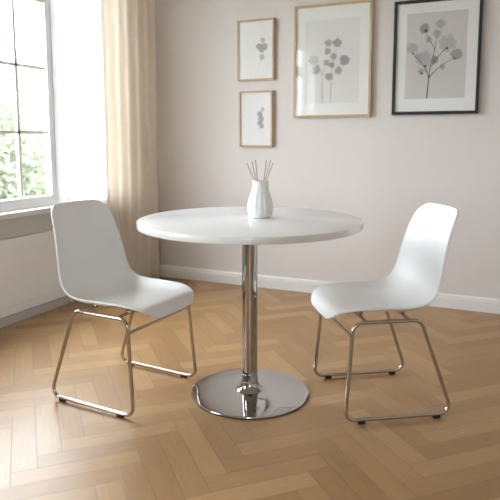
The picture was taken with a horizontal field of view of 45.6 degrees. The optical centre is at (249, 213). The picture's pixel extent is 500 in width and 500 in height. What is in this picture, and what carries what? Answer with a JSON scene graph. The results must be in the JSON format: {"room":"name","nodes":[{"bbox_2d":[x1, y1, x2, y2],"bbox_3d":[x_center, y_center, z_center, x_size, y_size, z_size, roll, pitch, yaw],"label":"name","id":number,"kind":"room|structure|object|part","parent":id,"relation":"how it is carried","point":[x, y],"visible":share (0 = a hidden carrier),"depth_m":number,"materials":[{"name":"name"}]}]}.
{"room":"dining room","nodes":[
{"label":"dining room","id":0,"kind":"room"},
{"bbox_2d":[1,204,106,300],"bbox_3d":[-2.356,-0.437,1.495,0.240,2.620,6.862,3,8,24],"label":"wall","id":1,"kind":"structure","parent":0,"point":[106,204],"depth_m":3.58,"materials":[{"name":"paint"}]},
{"bbox_2d":[0,212,52,239],"bbox_3d":[-1.584,0.135,2.979,0.012,0.119,1.850,3,8,24],"label":"trim","id":2,"kind":"structure","parent":1,"relation":"attached to","point":[13,227],"depth_m":3.52,"materials":[{"name":"grey paint"}]},
{"bbox_2d":[0,230,68,327],"bbox_3d":[-1.573,0.442,3.012,0.033,0.496,1.850,3,8,24],"label":"radiator","id":3,"kind":"object","parent":1,"relation":"attached to","point":[30,286],"visible":0.76,"depth_m":3.54,"materials":[{"name":"metal"}]},
{"bbox_2d":[0,0,105,212],"bbox_3d":[-1.352,-0.853,3.484,0.070,1.652,1.660,3,8,24],"label":"window","id":4,"kind":"structure","parent":1,"relation":"in","point":[48,10],"depth_m":3.68,"materials":[{"name":"white paint"}]},
{"bbox_3d":[-1.460,-0.644,3.261,0.048,1.250,1.020,3,8,24],"label":"sash","id":5,"kind":"part","parent":4,"relation":"part of","materials":[{"name":"white paint"}]},
{"bbox_3d":[-1.352,-0.853,3.484,0.070,1.652,1.660,3,8,24],"label":"frame","id":6,"kind":"part","parent":4,"relation":"part of","materials":[{"name":"white paint"}]},
{"bbox_3d":[-1.126,-0.900,3.972,0.048,1.580,0.480,3,8,24],"label":"sash","id":7,"kind":"part","parent":4,"relation":"part of","materials":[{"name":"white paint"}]},
{"bbox_2d":[0,199,106,219],"bbox_3d":[-1.302,-0.009,3.523,0.072,0.030,1.700,3,8,24],"label":"windowsill","id":8,"kind":"structure","parent":1,"relation":"attached to","point":[40,210],"depth_m":3.47,"materials":[{"name":"white paint"}]},
{"bbox_3d":[-1.361,-1.729,3.106,0.122,0.080,2.790,3,8,24],"label":"curtain rod","id":9,"kind":"object","parent":1,"relation":"attached to","visible":0},
{"bbox_2d":[59,0,105,301],"bbox_3d":[-1.082,-0.621,3.891,0.024,2.361,0.401,3,8,24],"label":"sheer curtain","id":10,"kind":"object","parent":9,"relation":"hanging from","point":[80,28],"visible":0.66,"depth_m":3.86,"materials":[{"name":"white fabric"}]},
{"bbox_2d":[100,0,159,278],"bbox_3d":[-0.827,-0.659,4.213,0.096,2.365,0.607,4,8,26],"label":"drape","id":11,"kind":"object","parent":9,"relation":"hanging from","point":[128,31],"visible":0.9,"depth_m":4.20,"materials":[{"name":"beige fabric"}]},
{"bbox_2d":[0,276,499,499],"bbox_3d":[0.150,1.064,0.543,5.740,0.120,7.342,3,8,24],"label":"floor","id":12,"kind":"structure","parent":0,"point":[169,448],"depth_m":2.34,"materials":[{"name":"brown wood"}]},
{"bbox_2d":[51,199,196,417],"bbox_3d":[-0.532,0.356,2.501,0.525,0.796,0.450,4,8,28],"label":"chair","id":13,"kind":"object","parent":12,"relation":"on","point":[93,266],"visible":1,"depth_m":2.52,"materials":[{"name":"white plastic"}]},
{"bbox_3d":[-0.623,0.575,2.338,0.425,0.386,0.028,4,8,28],"label":"sled leg","id":14,"kind":"part","parent":13,"relation":"part of","materials":[{"name":"silver metal"}]},
{"bbox_3d":[-0.561,0.363,2.518,0.012,0.013,0.406,4,8,28],"label":"seat rail","id":15,"kind":"part","parent":13,"relation":"part of","materials":[{"name":"silver metal"}]},
{"bbox_3d":[-0.411,0.372,2.439,0.012,0.013,0.406,4,8,28],"label":"seat rail","id":16,"kind":"part","parent":13,"relation":"part of","materials":[{"name":"silver metal"}]},
{"bbox_3d":[-0.427,0.528,2.707,0.425,0.386,0.028,4,8,28],"label":"sled leg","id":17,"kind":"part","parent":13,"relation":"part of","materials":[{"name":"silver metal"}]},
{"bbox_2d":[137,206,362,419],"bbox_3d":[-0.001,0.388,2.467,0.906,0.740,0.906,3,8,24],"label":"pedestal table","id":18,"kind":"object","parent":12,"relation":"on","point":[248,392],"visible":0.98,"depth_m":2.41,"materials":[{"name":"white laminate"}]},
{"bbox_3d":[-0.001,0.745,2.512,0.494,0.016,0.494,3,8,24],"label":"plate","id":19,"kind":"part","parent":18,"relation":"part of","materials":[{"name":"silver metal"}]},
{"bbox_2d":[247,180,272,218],"bbox_3d":[0.043,-0.061,2.454,0.106,0.154,0.108,3,8,24],"label":"vase","id":20,"kind":"object","parent":18,"relation":"on","point":[260,204],"visible":0.99,"depth_m":2.42,"materials":[{"name":"white ceramic"}]},
{"bbox_2d":[311,203,458,424],"bbox_3d":[0.534,0.365,2.425,0.525,0.796,0.450,-1,7,-9],"label":"chair","id":21,"kind":"object","parent":12,"relation":"on","point":[415,281],"visible":1,"depth_m":2.42,"materials":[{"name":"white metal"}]},
{"bbox_3d":[0.493,0.535,2.655,0.425,0.386,0.028,-1,7,-9],"label":"sled leg","id":22,"kind":"part","parent":21,"relation":"part of","materials":[{"name":"silver metal"}]},
{"bbox_3d":[0.418,0.378,2.281,0.020,0.026,0.028,-1,7,-9],"label":"seat mount","id":23,"kind":"part","parent":21,"relation":"part of","materials":[{"name":"silver metal"}]},
{"bbox_3d":[0.399,0.377,2.405,0.012,0.013,0.406,-1,7,-9],"label":"seat rail","id":24,"kind":"part","parent":21,"relation":"part of","materials":[{"name":"silver metal"}]},
{"bbox_3d":[0.559,0.587,2.243,0.425,0.386,0.028,-1,7,-9],"label":"sled leg","id":25,"kind":"part","parent":21,"relation":"part of","materials":[{"name":"silver metal"}]},
{"bbox_3d":[0.567,0.373,2.432,0.012,0.013,0.406,-1,7,-9],"label":"seat rail","id":26,"kind":"part","parent":21,"relation":"part of","materials":[{"name":"silver metal"}]},
{"bbox_2d":[155,0,499,298],"bbox_3d":[1.613,-0.700,3.582,5.740,2.620,0.240,3,8,24],"label":"wall","id":27,"kind":"structure","parent":0,"point":[379,169],"depth_m":4.01,"materials":[{"name":"paint"}]},
{"bbox_2d":[237,17,274,80],"bbox_3d":[0.042,-1.125,4.095,0.274,0.410,0.027,3,8,24],"label":"picture frame","id":28,"kind":"object","parent":27,"relation":"attached to","point":[255,37],"visible":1,"depth_m":4.09,"materials":[{"name":"white paper"}]},
{"bbox_2d":[242,23,269,76],"bbox_3d":[0.040,-1.124,4.091,0.215,0.350,0.001,3,8,24],"label":"print","id":29,"kind":"object","parent":28,"relation":"attached to","point":[255,36],"depth_m":4.09,"materials":[{"name":"grey paper"}]},
{"bbox_2d":[239,90,273,146],"bbox_3d":[0.043,-0.660,4.153,0.253,0.386,0.027,3,8,24],"label":"picture frame","id":30,"kind":"object","parent":27,"relation":"attached to","point":[256,108],"visible":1,"depth_m":4.15,"materials":[{"name":"white paper"}]},
{"bbox_2d":[243,95,268,142],"bbox_3d":[0.042,-0.660,4.149,0.193,0.326,0.001,3,8,24],"label":"print","id":31,"kind":"object","parent":30,"relation":"attached to","point":[255,107],"depth_m":4.15,"materials":[{"name":"grey paper"}]},
{"bbox_2d":[160,264,499,313],"bbox_3d":[1.560,0.570,3.624,5.260,0.090,0.016,3,8,24],"label":"baseboard","id":32,"kind":"structure","parent":27,"relation":"attached to","point":[443,300],"depth_m":4.20,"materials":[{"name":"white paint"}]},
{"bbox_2d":[293,0,373,117],"bbox_3d":[0.536,-0.997,3.886,0.523,0.727,0.027,3,8,24],"label":"picture frame","id":33,"kind":"object","parent":27,"relation":"attached to","point":[333,42],"visible":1,"depth_m":3.88,"materials":[{"name":"white paper"}]},
{"bbox_2d":[305,17,359,103],"bbox_3d":[0.534,-0.993,3.883,0.365,0.537,0.001,3,8,24],"label":"print","id":34,"kind":"object","parent":33,"relation":"attached to","point":[332,44],"depth_m":3.88,"materials":[{"name":"grey paper"}]},
{"bbox_2d":[391,0,483,114],"bbox_3d":[1.131,-0.953,3.620,0.512,0.688,0.027,3,8,24],"label":"picture frame","id":35,"kind":"object","parent":27,"relation":"attached to","point":[437,44],"visible":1,"depth_m":3.61,"materials":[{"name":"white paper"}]},
{"bbox_2d":[405,9,468,98],"bbox_3d":[1.128,-0.961,3.616,0.354,0.514,0.001,3,8,24],"label":"print","id":36,"kind":"object","parent":35,"relation":"attached to","point":[436,40],"depth_m":3.61,"materials":[{"name":"grey paper"}]},
{"label":"outside","id":37,"kind":"structure","parent":0,"visible":0},
{"bbox_3d":[-4.819,0.380,8.880,44.000,0.150,40.000,3,8,24],"label":"ground","id":38,"kind":"structure","parent":37,"visible":0},
{"bbox_2d":[0,71,45,199],"bbox_3d":[-3.306,-0.619,7.797,2.007,2.604,2.511,3,8,24],"label":"shrub","id":39,"kind":"object","parent":38,"relation":"on","point":[8,171],"visible":0.52,"depth_m":7.68,"materials":[{"name":"green plant"}]},
{"bbox_3d":[-3.379,-0.508,7.803,0.622,1.922,1.220,3,8,24],"label":"stem","id":40,"kind":"part","parent":39,"relation":"part of","materials":[{"name":"plant"}]},
{"bbox_2d":[0,117,45,194],"bbox_3d":[-3.368,-0.711,10.097,2.088,2.129,2.468,3,8,24],"label":"shrub","id":41,"kind":"object","parent":38,"relation":"on","point":[31,128],"visible":0.03,"depth_m":9.61,"materials":[{"name":"green plant"}]}
]}

